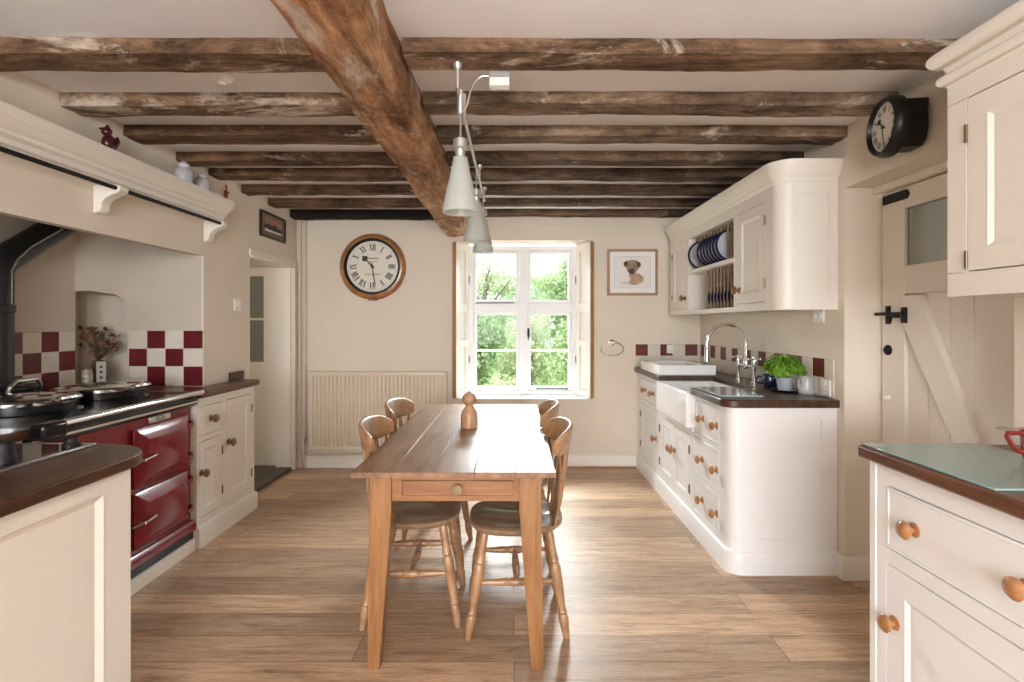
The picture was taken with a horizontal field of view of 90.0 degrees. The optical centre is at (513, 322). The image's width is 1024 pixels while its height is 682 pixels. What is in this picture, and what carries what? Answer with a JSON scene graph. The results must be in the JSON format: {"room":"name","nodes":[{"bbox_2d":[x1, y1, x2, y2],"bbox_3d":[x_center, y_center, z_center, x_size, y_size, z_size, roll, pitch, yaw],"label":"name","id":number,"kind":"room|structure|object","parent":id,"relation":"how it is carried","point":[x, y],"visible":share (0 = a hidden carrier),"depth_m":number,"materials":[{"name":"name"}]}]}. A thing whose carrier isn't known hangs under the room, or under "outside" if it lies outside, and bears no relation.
{"room":"kitchen","nodes":[
{"label":"kitchen","id":0,"kind":"room"},
{"bbox_2d":[77,325,121,380],"bbox_3d":[-2.600,0.203,3.216,0.204,0.383,0.201,0,0,17],"label":"dried flowers","id":1,"kind":"object","parent":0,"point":[99,355],"visible":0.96,"depth_m":3.20,"materials":[{"name":"brown plant"}]},
{"bbox_2d":[0,71,296,469],"bbox_3d":[-2.418,0.155,0.575,0.895,2.310,8.150,0,0,0],"label":"wall","id":2,"kind":"structure","parent":0,"point":[30,192],"depth_m":3.09,"materials":[{"name":"beige paint"}]},
{"bbox_2d":[15,331,74,390],"bbox_3d":[-2.586,0.224,2.483,0.008,0.352,1.066,0,0,0],"label":"tile backsplash","id":3,"kind":"structure","parent":2,"relation":"attached to","point":[49,357],"depth_m":2.83,"materials":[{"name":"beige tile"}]},
{"bbox_2d":[81,368,93,382],"bbox_3d":[-2.593,0.333,3.110,0.060,0.122,0.060,0,0,0],"label":"jar","id":4,"kind":"object","parent":2,"relation":"in","point":[87,375],"visible":0.77,"depth_m":3.09,"materials":[{"name":"beige ceramic"}]},
{"bbox_2d":[96,361,105,380],"bbox_3d":[-2.558,0.317,3.172,0.048,0.155,0.037,0,0,-40],"label":"carton","id":5,"kind":"object","parent":2,"relation":"in","point":[101,365],"visible":0.7,"depth_m":3.16,"materials":[{"name":"grey"}]},
{"bbox_2d":[0,100,234,242],"bbox_3d":[-1.893,-0.651,1.965,0.153,0.273,2.730,0,0,0],"label":"mantel shelf","id":6,"kind":"object","parent":2,"relation":"attached to","point":[21,131],"visible":0.98,"depth_m":2.35,"materials":[{"name":"beige paint"}]},
{"bbox_2d":[99,125,119,149],"bbox_3d":[-1.885,-0.854,2.384,0.058,0.129,0.112,0,0,18],"label":"figurine","id":7,"kind":"object","parent":6,"relation":"on","point":[107,139],"visible":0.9,"depth_m":2.36,"materials":[{"name":"red ceramic"}]},
{"bbox_2d":[0,146,220,224],"bbox_3d":[-1.860,-0.631,1.929,0.020,0.020,2.618,0,0,0],"label":"rail","id":8,"kind":"object","parent":6,"relation":"attached to","point":[2,149],"visible":0.9,"depth_m":2.23,"materials":[{"name":"black metal"}]},
{"bbox_2d":[172,161,194,183],"bbox_3d":[-1.890,-0.857,2.930,0.109,0.136,0.109,0,0,0],"label":"ornament","id":9,"kind":"object","parent":6,"relation":"on","point":[182,171],"visible":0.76,"depth_m":2.90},
{"bbox_2d":[193,172,210,190],"bbox_3d":[-1.890,-0.849,3.100,0.097,0.121,0.097,0,0,0],"label":"ornament","id":10,"kind":"object","parent":6,"relation":"on","point":[201,181],"visible":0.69,"depth_m":3.07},
{"bbox_2d":[129,331,202,385],"bbox_3d":[-2.206,0.224,3.246,0.468,0.352,0.008,0,0,0],"label":"tile backsplash","id":11,"kind":"structure","parent":2,"relation":"attached to","point":[159,358],"depth_m":3.24,"materials":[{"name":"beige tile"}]},
{"bbox_2d":[234,298,240,310],"bbox_3d":[-1.962,-0.130,3.635,0.015,0.086,0.086,0,0,0],"label":"light switch","id":12,"kind":"object","parent":2,"relation":"attached to","point":[237,302],"visible":1,"depth_m":3.62,"materials":[{"name":"white plastic"}]},
{"bbox_2d":[250,267,275,464],"bbox_3d":[-2.492,0.390,4.612,0.746,1.780,0.047,0,0,0],"label":"door","id":13,"kind":"structure","parent":2,"relation":"in","point":[262,279],"depth_m":4.60,"materials":[{"name":"beige paint"}]},
{"bbox_2d":[259,209,285,243],"bbox_3d":[-1.959,-0.780,4.170,0.020,0.204,0.426,0,0,0],"label":"framed picture","id":14,"kind":"object","parent":2,"relation":"attached to","point":[271,226],"visible":1,"depth_m":4.14,"materials":[{"name":"black"}]},
{"bbox_2d":[249,249,296,469],"bbox_3d":[-2.038,0.380,4.210,0.164,1.860,0.820,0,0,0],"label":"trim","id":15,"kind":"structure","parent":2,"relation":"attached to","point":[283,266],"depth_m":4.55,"materials":[{"name":"beige paint"}]},
{"bbox_2d":[80,262,269,382],"bbox_3d":[-3.143,0.155,4.125,2.315,2.310,1.650,0,0,0],"label":"wall","id":16,"kind":"structure","parent":0,"point":[97,310],"depth_m":3.40,"materials":[{"name":"beige paint"}]},
{"bbox_2d":[297,216,699,466],"bbox_3d":[-0.110,0.155,4.800,4.020,2.310,0.300,0,0,0],"label":"wall","id":17,"kind":"structure","parent":0,"point":[408,329],"depth_m":4.65,"materials":[{"name":"beige paint"}]},
{"bbox_2d":[298,221,301,467],"bbox_3d":[-1.935,0.193,4.631,0.034,2.234,0.036,0,0,0],"label":"pipe","id":18,"kind":"object","parent":17,"relation":"attached to","point":[300,222],"visible":1,"depth_m":4.62,"materials":[{"name":"beige"}]},
{"bbox_2d":[303,221,306,467],"bbox_3d":[-1.888,0.193,4.631,0.034,2.234,0.036,0,0,0],"label":"pipe","id":19,"kind":"object","parent":17,"relation":"attached to","point":[305,222],"visible":1,"depth_m":4.62,"materials":[{"name":"beige"}]},
{"bbox_2d":[340,234,405,300],"bbox_3d":[-1.276,-0.506,4.622,0.600,0.606,0.056,0,0,0],"label":"wall clock","id":20,"kind":"object","parent":17,"relation":"attached to","point":[372,266],"visible":1,"depth_m":4.61,"materials":[{"name":"brown wood"}]},
{"bbox_2d":[301,371,446,455],"bbox_3d":[-1.254,0.814,4.602,1.299,0.754,0.094,0,0,0],"label":"radiator","id":21,"kind":"object","parent":17,"relation":"attached to","point":[338,400],"visible":0.7,"depth_m":4.57,"materials":[{"name":"beige metal"}]},
{"bbox_2d":[310,371,446,372],"bbox_3d":[-1.220,0.443,4.612,1.229,0.012,0.040,0,0,0],"label":"grille","id":22,"kind":"object","parent":21,"relation":"attached to","point":[310,371],"depth_m":4.61,"materials":[{"name":"beige metal"}]},
{"bbox_2d":[452,242,469,397],"bbox_3d":[-0.488,-0.027,4.724,0.046,1.410,0.254,0,0,24],"label":"window shutter","id":23,"kind":"object","parent":17,"relation":"attached to","point":[460,252],"visible":0.92,"depth_m":4.70,"materials":[{"name":"beige paint"}]},
{"bbox_2d":[307,455,636,467],"bbox_3d":[-0.378,1.252,4.641,3.005,0.115,0.018,0,0,0],"label":"baseboard","id":24,"kind":"structure","parent":17,"relation":"attached to","point":[573,460],"depth_m":4.63,"materials":[{"name":"beige paint"}]},
{"bbox_2d":[469,246,575,394],"bbox_3d":[0.080,-0.018,4.860,1.020,1.415,0.100,0,0,0],"label":"window","id":25,"kind":"structure","parent":17,"relation":"in","point":[523,307],"depth_m":4.84,"materials":[{"name":"white paint"}]},
{"bbox_2d":[458,395,588,399],"bbox_3d":[0.087,0.688,4.734,1.182,0.014,0.208,0,0,0],"label":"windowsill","id":26,"kind":"structure","parent":17,"relation":"attached to","point":[478,397],"depth_m":4.68,"materials":[{"name":"white paint"}]},
{"bbox_2d":[575,242,593,397],"bbox_3d":[0.651,-0.027,4.725,0.046,1.410,0.256,0,0,-25],"label":"window shutter","id":27,"kind":"object","parent":17,"relation":"attached to","point":[584,278],"visible":1,"depth_m":4.71,"materials":[{"name":"beige paint"}]},
{"bbox_2d":[567,466,635,467],"bbox_3d":[0.250,1.302,4.626,1.700,0.016,0.016,0,0,0],"label":"trim","id":28,"kind":"structure","parent":17,"relation":"attached to","point":[567,466],"depth_m":4.62,"materials":[{"name":"brown wood"}]},
{"bbox_2d":[601,340,623,355],"bbox_3d":[0.885,0.226,4.621,0.209,0.152,0.056,0,0,0],"label":"towel ring","id":29,"kind":"object","parent":17,"relation":"attached to","point":[610,342],"visible":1,"depth_m":4.62,"materials":[{"name":"silver metal"}]},
{"bbox_2d":[607,249,657,294],"bbox_3d":[1.074,-0.459,4.638,0.456,0.418,0.022,0,0,0],"label":"framed picture","id":30,"kind":"object","parent":17,"relation":"attached to","point":[629,271],"visible":1,"depth_m":4.64,"materials":[{"name":"paper"}]},
{"bbox_2d":[635,344,698,366],"bbox_3d":[1.391,0.295,4.646,0.578,0.207,0.008,0,0,0],"label":"tile backsplash","id":31,"kind":"structure","parent":17,"relation":"attached to","point":[642,351],"depth_m":4.64,"materials":[{"name":"beige tile"}]},
{"bbox_2d":[131,465,869,681],"bbox_3d":[-1.150,1.346,0.725,6.100,0.128,8.450,0,0,0],"label":"floor","id":32,"kind":"structure","parent":0,"point":[277,596],"depth_m":2.36,"materials":[{"name":"brown wood"}]},
{"bbox_2d":[0,469,130,681],"bbox_3d":[-1.562,0.873,0.480,0.792,0.874,2.160,0,0,0],"label":"base cabinet","id":33,"kind":"object","parent":32,"relation":"on","point":[65,559],"visible":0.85,"depth_m":1.36,"materials":[{"name":"beige paint"}]},
{"bbox_2d":[0,443,141,517],"bbox_3d":[-1.554,0.416,0.540,0.828,0.037,2.320,0,0,0],"label":"countertop","id":34,"kind":"structure","parent":33,"relation":"on","point":[21,488],"depth_m":1.37,"materials":[{"name":"wood"}]},
{"bbox_2d":[0,437,95,472],"bbox_3d":[-1.608,0.364,1.306,0.504,0.066,0.720,0,0,0],"label":"cooktop","id":35,"kind":"object","parent":34,"relation":"in","point":[13,455],"visible":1,"depth_m":1.52,"materials":[{"name":"black glass"}]},
{"bbox_2d":[0,222,207,595],"bbox_3d":[-2.171,0.261,2.530,0.792,2.098,1.189,0,0,0],"label":"range cooker","id":36,"kind":"object","parent":32,"relation":"on","point":[123,412],"visible":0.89,"depth_m":2.54,"materials":[{"name":"red metal"}]},
{"bbox_2d":[190,386,257,548],"bbox_3d":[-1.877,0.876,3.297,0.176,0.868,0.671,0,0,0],"label":"base cabinet","id":37,"kind":"object","parent":32,"relation":"on","point":[222,493],"visible":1,"depth_m":3.20,"materials":[{"name":"beige paint"}]},
{"bbox_2d":[147,370,259,397],"bbox_3d":[-2.124,0.392,3.342,0.612,0.099,0.715,0,0,0],"label":"countertop","id":38,"kind":"structure","parent":37,"relation":"on","point":[236,381],"depth_m":3.20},
{"bbox_2d":[358,415,465,630],"bbox_3d":[-0.470,0.876,2.369,0.471,0.872,0.434,0,0,-2],"label":"dining chair","id":39,"kind":"object","parent":32,"relation":"on","point":[409,515],"visible":0.52,"depth_m":2.26,"materials":[{"name":"brown wood"}]},
{"bbox_2d":[384,397,472,566],"bbox_3d":[-0.493,0.876,2.931,0.471,0.872,0.434,0,0,3],"label":"dining chair","id":40,"kind":"object","parent":32,"relation":"on","point":[398,407],"visible":0.15,"depth_m":3.05,"materials":[{"name":"brown wood"}]},
{"bbox_2d":[351,404,555,668],"bbox_3d":[-0.222,0.930,2.680,0.756,0.760,1.594,0,0,0],"label":"dining table","id":41,"kind":"object","parent":32,"relation":"on","point":[430,457],"visible":0.97,"depth_m":1.95,"materials":[{"name":"orange wood"}]},
{"bbox_2d":[461,391,477,428],"bbox_3d":[-0.235,0.453,2.690,0.090,0.194,0.090,0,0,0],"label":"pepper mill","id":42,"kind":"object","parent":41,"relation":"on","point":[469,417],"visible":1,"depth_m":2.66,"materials":[{"name":"brown wood"}]},
{"bbox_2d":[472,399,558,571],"bbox_3d":[0.018,0.876,2.879,0.471,0.872,0.434,0,0,2],"label":"dining chair","id":43,"kind":"object","parent":32,"relation":"on","point":[549,409],"visible":0.2,"depth_m":2.75,"materials":[{"name":"brown wood"}]},
{"bbox_2d":[465,417,572,640],"bbox_3d":[0.026,0.876,2.301,0.471,0.872,0.434,0,0,-2],"label":"dining chair","id":44,"kind":"object","parent":32,"relation":"on","point":[495,518],"visible":0.91,"depth_m":2.15,"materials":[{"name":"brown wood"}]},
{"bbox_2d":[636,373,658,489],"bbox_3d":[1.382,0.876,4.315,0.606,0.868,0.660,0,0,0],"label":"base cabinet","id":45,"kind":"object","parent":32,"relation":"on","point":[647,458],"visible":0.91,"depth_m":4.28,"materials":[{"name":"white paint"}]},
{"bbox_2d":[656,411,694,529],"bbox_3d":[1.382,0.876,3.615,0.606,0.868,0.740,0,0,0],"label":"base cabinet","id":46,"kind":"object","parent":32,"relation":"on","point":[674,480],"visible":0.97,"depth_m":3.55,"materials":[{"name":"white paint"}]},
{"bbox_2d":[634,367,839,407],"bbox_3d":[1.389,0.420,3.648,0.598,0.041,2.000,0,0,0],"label":"countertop","id":47,"kind":"structure","parent":46,"relation":"on","point":[770,399],"depth_m":2.80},
{"bbox_2d":[641,360,715,374],"bbox_3d":[1.315,0.360,4.155,0.440,0.078,0.540,0,0,0],"label":"tray","id":48,"kind":"object","parent":47,"relation":"on","point":[658,367],"visible":1,"depth_m":3.88,"materials":[{"name":"white"}]},
{"bbox_2d":[656,381,736,427],"bbox_3d":[1.282,0.542,3.510,0.435,0.222,0.660,0,0,0],"label":"sink","id":49,"kind":"object","parent":47,"relation":"in","point":[674,399],"visible":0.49,"depth_m":3.48,"materials":[{"name":"white ceramic"}]},
{"bbox_2d":[696,387,762,396],"bbox_3d":[1.236,0.396,2.960,0.237,0.006,0.390,0,0,0],"label":"chopping board","id":50,"kind":"object","parent":47,"relation":"on","point":[720,391],"visible":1,"depth_m":2.90,"materials":[{"name":"clear glass"}]},
{"bbox_2d":[704,322,761,382],"bbox_3d":[1.480,0.198,3.530,0.337,0.403,0.338,0,0,0],"label":"tap","id":51,"kind":"object","parent":47,"relation":"on","point":[745,364],"visible":1,"depth_m":3.52,"materials":[{"name":"silver metal"}]},
{"bbox_2d":[756,374,776,386],"bbox_3d":[1.596,0.360,3.208,0.100,0.078,0.118,0,0,-25],"label":"mug","id":52,"kind":"object","parent":47,"relation":"on","point":[767,380],"visible":0.81,"depth_m":3.17,"materials":[{"name":"blue ceramic"}]},
{"bbox_2d":[768,387,797,391],"bbox_3d":[1.580,0.393,2.990,0.176,0.013,0.176,0,0,0],"label":"saucer","id":53,"kind":"object","parent":47,"relation":"on","point":[770,388],"visible":0.71,"depth_m":2.99,"materials":[{"name":"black ceramic"}]},
{"bbox_2d":[775,376,793,390],"bbox_3d":[1.580,0.354,2.990,0.100,0.075,0.100,0,0,0],"label":"pot","id":54,"kind":"object","parent":53,"relation":"on","point":[784,383],"depth_m":2.96,"materials":[{"name":"grey"}]},
{"bbox_2d":[763,354,806,390],"bbox_3d":[1.581,0.285,2.997,0.234,0.212,0.226,0,0,0],"label":"basil","id":55,"kind":"object","parent":53,"relation":"on","point":[781,371],"visible":1,"depth_m":2.95,"materials":[{"name":"green"}]},
{"bbox_2d":[797,376,814,394],"bbox_3d":[1.627,0.349,2.862,0.094,0.100,0.084,0,0,18],"label":"jug","id":56,"kind":"object","parent":47,"relation":"on","point":[805,385],"visible":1,"depth_m":2.83,"materials":[{"name":"white ceramic"}]},
{"bbox_2d":[689,396,837,575],"bbox_3d":[1.384,0.876,2.950,0.606,0.868,0.590,0,0,0],"label":"drawer unit","id":57,"kind":"object","parent":32,"relation":"on","point":[764,480],"visible":0.98,"depth_m":2.68,"materials":[{"name":"white paint"}]},
{"bbox_2d":[870,461,1023,681],"bbox_3d":[1.402,0.875,0.722,0.566,0.869,1.900,0,0,0],"label":"base cabinet","id":58,"kind":"object","parent":32,"relation":"on","point":[947,568],"visible":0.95,"depth_m":1.40,"materials":[{"name":"white paint"}]},
{"bbox_2d":[858,445,1023,519],"bbox_3d":[1.409,0.420,0.720,0.558,0.040,1.940,0,0,0],"label":"countertop","id":59,"kind":"structure","parent":58,"relation":"on","point":[1011,503],"depth_m":1.33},
{"bbox_2d":[862,443,1023,490],"bbox_3d":[1.333,0.397,1.448,0.383,0.006,0.467,0,0,0],"label":"glass worktop saver","id":60,"kind":"object","parent":59,"relation":"on","point":[993,468],"depth_m":1.48,"materials":[{"name":"teal glass"}]},
{"bbox_2d":[1004,429,1023,457],"bbox_3d":[1.486,0.350,1.475,0.144,0.085,0.086,0,0,0],"label":"mug","id":61,"kind":"object","parent":60,"relation":"on","point":[1020,432],"visible":0.87,"depth_m":1.47,"materials":[{"name":"red ceramic"}]},
{"bbox_3d":[-2.137,0.876,1.828,0.646,0.868,0.215,0,0,0],"label":"base cabinet","id":62,"kind":"object","parent":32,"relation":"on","visible":0},
{"bbox_2d":[0,429,28,441],"bbox_3d":[-2.167,0.421,1.829,0.665,0.040,0.227,0,0,0],"label":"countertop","id":63,"kind":"structure","parent":62,"relation":"on","point":[18,435],"depth_m":1.90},
{"bbox_2d":[0,0,1018,208],"bbox_3d":[-1.100,-1.060,0.625,6.200,0.120,8.650,0,0,0],"label":"ceiling","id":64,"kind":"structure","parent":0,"point":[763,19],"depth_m":1.79,"materials":[{"name":"white paint"}]},
{"bbox_2d":[0,36,324,72],"bbox_3d":[-1.290,-0.968,1.855,1.356,0.062,0.142,0,0,0],"label":"joist","id":65,"kind":"object","parent":64,"relation":"attached to","point":[22,53],"visible":0.78,"depth_m":1.80,"materials":[{"name":"brown wood"}]},
{"bbox_2d":[59,92,355,117],"bbox_3d":[-1.290,-0.968,2.276,1.356,0.063,0.126,0,0,0],"label":"joist","id":66,"kind":"object","parent":64,"relation":"attached to","point":[87,104],"visible":0.88,"depth_m":2.22,"materials":[{"name":"brown wood"}]},
{"bbox_2d":[211,72,234,85],"bbox_3d":[-1.174,-0.980,2.065,0.084,0.040,0.084,0,0,0],"label":"smoke detector","id":67,"kind":"object","parent":64,"relation":"attached to","point":[221,78],"visible":0.97,"depth_m":2.04,"materials":[{"name":"white plastic"}]},
{"bbox_2d":[123,125,378,144],"bbox_3d":[-1.290,-0.970,2.644,1.356,0.058,0.142,0,0,0],"label":"joist","id":68,"kind":"object","parent":64,"relation":"attached to","point":[142,134],"visible":0.88,"depth_m":2.58,"materials":[{"name":"brown wood"}]},
{"bbox_2d":[176,151,395,166],"bbox_3d":[-1.290,-0.970,3.035,1.356,0.058,0.117,0,0,0],"label":"joist","id":69,"kind":"object","parent":64,"relation":"attached to","point":[202,158],"visible":0.93,"depth_m":2.98,"materials":[{"name":"brown wood"}]},
{"bbox_2d":[208,168,407,181],"bbox_3d":[-1.290,-0.967,3.356,1.356,0.063,0.130,0,0,0],"label":"joist","id":70,"kind":"object","parent":64,"relation":"attached to","point":[232,174],"visible":0.91,"depth_m":3.30,"materials":[{"name":"brown wood"}]},
{"bbox_2d":[241,184,414,195],"bbox_3d":[-1.290,-0.969,3.744,1.356,0.060,0.113,0,0,0],"label":"joist","id":71,"kind":"object","parent":64,"relation":"attached to","point":[248,189],"visible":0.89,"depth_m":3.69,"materials":[{"name":"brown wood"}]},
{"bbox_2d":[268,198,424,208],"bbox_3d":[-1.290,-0.967,4.147,1.356,0.063,0.116,0,0,0],"label":"joist","id":72,"kind":"object","parent":64,"relation":"attached to","point":[301,203],"visible":0.88,"depth_m":4.09,"materials":[{"name":"brown wood"}]},
{"bbox_2d":[290,209,433,219],"bbox_3d":[-1.290,-0.961,4.545,1.356,0.077,0.099,0,0,0],"label":"joist","id":73,"kind":"object","parent":64,"relation":"attached to","point":[296,214],"visible":0.94,"depth_m":4.50,"materials":[{"name":"brown wood"}]},
{"bbox_2d":[270,0,467,236],"bbox_3d":[-0.500,-0.886,0.575,0.227,0.225,8.150,0,0,0],"label":"beam","id":74,"kind":"structure","parent":64,"relation":"attached to","point":[356,43],"depth_m":1.75,"materials":[{"name":"brown wood"}]},
{"bbox_2d":[442,61,509,253],"bbox_3d":[-0.144,-0.708,2.727,0.258,0.575,1.769,0,0,0],"label":"track light","id":75,"kind":"object","parent":64,"relation":"hanging from","point":[461,198],"visible":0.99,"depth_m":1.93,"materials":[{"name":"grey metal"}]},
{"bbox_2d":[486,209,693,217],"bbox_3d":[0.648,-0.972,4.539,2.080,0.055,0.116,0,0,0],"label":"joist","id":76,"kind":"object","parent":64,"relation":"attached to","point":[659,213],"visible":0.86,"depth_m":4.49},
{"bbox_2d":[480,198,711,207],"bbox_3d":[0.648,-0.970,4.145,2.080,0.058,0.109,0,0,0],"label":"joist","id":77,"kind":"object","parent":64,"relation":"attached to","point":[490,202],"visible":0.84,"depth_m":4.10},
{"bbox_2d":[473,184,733,196],"bbox_3d":[0.648,-0.968,3.744,2.080,0.062,0.126,0,0,0],"label":"joist","id":78,"kind":"object","parent":64,"relation":"attached to","point":[699,190],"visible":0.84,"depth_m":3.69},
{"bbox_2d":[469,168,758,181],"bbox_3d":[0.648,-0.967,3.354,2.080,0.064,0.127,0,0,0],"label":"joist","id":79,"kind":"object","parent":64,"relation":"attached to","point":[487,174],"visible":0.84,"depth_m":3.30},
{"bbox_2d":[447,151,803,166],"bbox_3d":[0.648,-0.969,3.031,2.080,0.059,0.127,0,0,0],"label":"joist","id":80,"kind":"object","parent":64,"relation":"attached to","point":[485,158],"visible":0.92,"depth_m":2.98,"materials":[{"name":"wood"}]},
{"bbox_2d":[436,125,847,144],"bbox_3d":[0.648,-0.969,2.648,2.080,0.059,0.139,0,0,0],"label":"joist","id":81,"kind":"object","parent":64,"relation":"attached to","point":[480,134],"visible":0.98,"depth_m":2.59,"materials":[{"name":"wood"}]},
{"bbox_2d":[423,91,898,116],"bbox_3d":[0.636,-0.968,2.269,2.057,0.063,0.140,0,0,0],"label":"joist","id":82,"kind":"object","parent":64,"relation":"attached to","point":[509,103],"visible":0.94,"depth_m":2.21,"materials":[{"name":"wood"}]},
{"bbox_2d":[402,37,959,71],"bbox_3d":[0.614,-0.969,1.859,2.012,0.059,0.139,0,0,0],"label":"joist","id":83,"kind":"object","parent":64,"relation":"attached to","point":[420,53],"visible":0.94,"depth_m":1.80,"materials":[{"name":"brown wood"}]},
{"bbox_2d":[700,71,1023,556],"bbox_3d":[1.795,0.155,0.575,0.210,2.310,8.150,0,0,0],"label":"wall","id":84,"kind":"structure","parent":0,"point":[851,334],"depth_m":2.62,"materials":[{"name":"beige paint"}]},
{"bbox_2d":[665,158,842,314],"bbox_3d":[1.514,-0.458,3.588,0.350,0.775,1.924,0,0,0],"label":"upper cabinet","id":85,"kind":"object","parent":84,"relation":"attached to","point":[783,215],"visible":0.95,"depth_m":2.80,"materials":[{"name":"beige paint"}]},
{"bbox_2d":[688,242,697,267],"bbox_3d":[1.462,-0.526,3.986,0.224,0.224,0.020,0,0,0],"label":"plate","id":86,"kind":"object","parent":85,"relation":"on","point":[692,253],"visible":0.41,"depth_m":3.98,"materials":[{"name":"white ceramic"}]},
{"bbox_2d":[702,235,712,263],"bbox_3d":[1.468,-0.526,3.693,0.224,0.224,0.020,0,0,0],"label":"plate","id":87,"kind":"object","parent":85,"relation":"on","point":[705,242],"visible":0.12,"depth_m":3.69,"materials":[{"name":"blue ceramic"}]},
{"bbox_2d":[705,234,715,262],"bbox_3d":[1.468,-0.526,3.635,0.224,0.224,0.020,0,0,0],"label":"plate","id":88,"kind":"object","parent":85,"relation":"on","point":[709,239],"visible":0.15,"depth_m":3.63,"materials":[{"name":"blue ceramic"}]},
{"bbox_2d":[687,257,733,274],"bbox_3d":[1.524,-0.399,3.645,0.289,0.028,0.858,0,0,0],"label":"shelf","id":89,"kind":"object","parent":85,"relation":"attached to","point":[726,264],"depth_m":3.63,"materials":[{"name":"beige paint"}]},
{"bbox_2d":[709,233,719,261],"bbox_3d":[1.468,-0.526,3.576,0.224,0.224,0.020,0,0,0],"label":"plate","id":90,"kind":"object","parent":85,"relation":"on","point":[712,238],"visible":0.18,"depth_m":3.57,"materials":[{"name":"blue ceramic"}]},
{"bbox_2d":[712,231,722,260],"bbox_3d":[1.468,-0.526,3.518,0.224,0.224,0.020,0,0,0],"label":"plate","id":91,"kind":"object","parent":85,"relation":"on","point":[717,256],"visible":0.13,"depth_m":3.51,"materials":[{"name":"blue ceramic"}]},
{"bbox_2d":[715,228,733,259],"bbox_3d":[1.468,-0.526,3.459,0.224,0.224,0.020,0,0,0],"label":"plate","id":92,"kind":"object","parent":85,"relation":"on","point":[721,241],"visible":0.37,"depth_m":3.45,"materials":[{"name":"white ceramic"}]},
{"bbox_2d":[700,344,834,398],"bbox_3d":[1.686,0.295,3.667,0.008,0.207,1.945,0,0,0],"label":"tile backsplash","id":93,"kind":"structure","parent":84,"relation":"attached to","point":[818,368],"depth_m":3.48,"materials":[{"name":"beige tile"}]},
{"bbox_2d":[820,379,830,396],"bbox_3d":[1.674,0.348,2.755,0.015,0.086,0.086,0,0,0],"label":"wall socket","id":94,"kind":"object","parent":93,"relation":"attached to","point":[825,385],"visible":1,"depth_m":2.75,"materials":[{"name":"white plastic"}]},
{"bbox_2d":[813,310,824,322],"bbox_3d":[1.681,-0.042,2.830,0.015,0.082,0.100,0,0,0],"label":"fused spur","id":95,"kind":"object","parent":84,"relation":"attached to","point":[818,315],"visible":0.8,"depth_m":2.81,"materials":[{"name":"white plastic"}]},
{"bbox_2d":[836,552,869,580],"bbox_3d":[1.768,1.252,2.637,0.193,0.115,0.070,0,0,0],"label":"baseboard","id":96,"kind":"structure","parent":84,"relation":"attached to","point":[847,568],"depth_m":2.60,"materials":[{"name":"beige paint"}]},
{"bbox_2d":[866,94,928,157],"bbox_3d":[1.603,-0.820,2.137,0.139,0.250,0.250,0,0,9],"label":"wall clock","id":97,"kind":"object","parent":84,"relation":"attached to","point":[897,123],"visible":1,"depth_m":2.07,"materials":[{"name":"black"}]},
{"bbox_2d":[873,160,947,194],"bbox_3d":[1.867,0.310,2.175,0.065,2.000,0.890,0,0,0],"label":"trim","id":98,"kind":"structure","parent":84,"relation":"attached to","point":[941,167],"depth_m":2.36,"materials":[{"name":"beige paint"}]},
{"bbox_2d":[874,173,1013,444],"bbox_3d":[1.872,0.325,2.225,0.070,1.950,0.840,0,0,0],"label":"door","id":99,"kind":"structure","parent":84,"relation":"in","point":[948,362],"depth_m":2.28,"materials":[{"name":"beige paint"}]},
{"bbox_2d":[925,0,1023,296],"bbox_3d":[1.521,-0.484,1.024,0.334,0.803,1.339,0,0,0],"label":"upper cabinet","id":100,"kind":"object","parent":84,"relation":"attached to","point":[983,79],"visible":1,"depth_m":1.51,"materials":[{"name":"beige paint"}]},
{"bbox_2d":[885,171,947,264],"bbox_3d":[2.350,0.155,2.200,0.900,2.510,2.000,0,0,0],"label":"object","id":101,"kind":"structure","parent":0,"point":[929,222],"depth_m":3.10,"materials":[{"name":"beige paint"}]},
{"label":"outside","id":102,"kind":"structure","parent":0,"visible":0},
{"bbox_2d":[479,347,566,385],"bbox_3d":[0.000,1.495,17.480,28.000,0.130,25.040,0,0,0],"label":"ground","id":103,"kind":"structure","parent":102,"point":[490,367],"depth_m":13.95,"materials":[{"name":"green plant"}]},
{"bbox_2d":[477,315,508,385],"bbox_3d":[-0.754,0.548,9.559,1.301,1.791,0.967,0,0,-34],"label":"shrub","id":104,"kind":"object","parent":103,"relation":"on","point":[486,339],"visible":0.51,"depth_m":9.44,"materials":[{"name":"green plant"}]},
{"bbox_2d":[483,373,515,385],"bbox_3d":[-0.166,1.125,8.177,0.858,0.660,0.555,0,0,32],"label":"shrub","id":105,"kind":"object","parent":103,"relation":"on","point":[492,382],"visible":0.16,"depth_m":8.12,"materials":[{"name":"green plant"}]},
{"bbox_2d":[477,254,531,377],"bbox_3d":[-0.952,-0.240,13.055,2.558,3.357,1.524,0,0,22],"label":"tree","id":106,"kind":"object","parent":103,"relation":"on","point":[485,288],"visible":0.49,"depth_m":13.10,"materials":[{"name":"green plant"}]},
{"bbox_2d":[477,271,563,365],"bbox_3d":[0.521,-0.047,17.196,9.321,3.331,1.581,0,0,0],"label":"hedge","id":107,"kind":"object","parent":103,"relation":"on","point":[509,295],"visible":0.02,"depth_m":16.94,"materials":[{"name":"green plant"}]},
{"bbox_2d":[494,315,558,385],"bbox_3d":[0.266,0.524,11.148,1.481,1.865,1.107,0,0,-4],"label":"shrub","id":108,"kind":"object","parent":103,"relation":"on","point":[538,372],"visible":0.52,"depth_m":11.10,"materials":[{"name":"green plant"}]},
{"bbox_2d":[535,254,567,375],"bbox_3d":[1.456,-0.229,13.167,1.777,3.331,1.419,0,0,-7],"label":"tree","id":109,"kind":"object","parent":103,"relation":"on","point":[562,292],"visible":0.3,"depth_m":12.92,"materials":[{"name":"green plant"}]},
{"bbox_2d":[542,315,567,385],"bbox_3d":[1.011,0.615,9.178,1.140,1.735,0.996,0,0,-21],"label":"shrub","id":110,"kind":"object","parent":103,"relation":"on","point":[563,339],"visible":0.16,"depth_m":9.07,"materials":[{"name":"green plant"}]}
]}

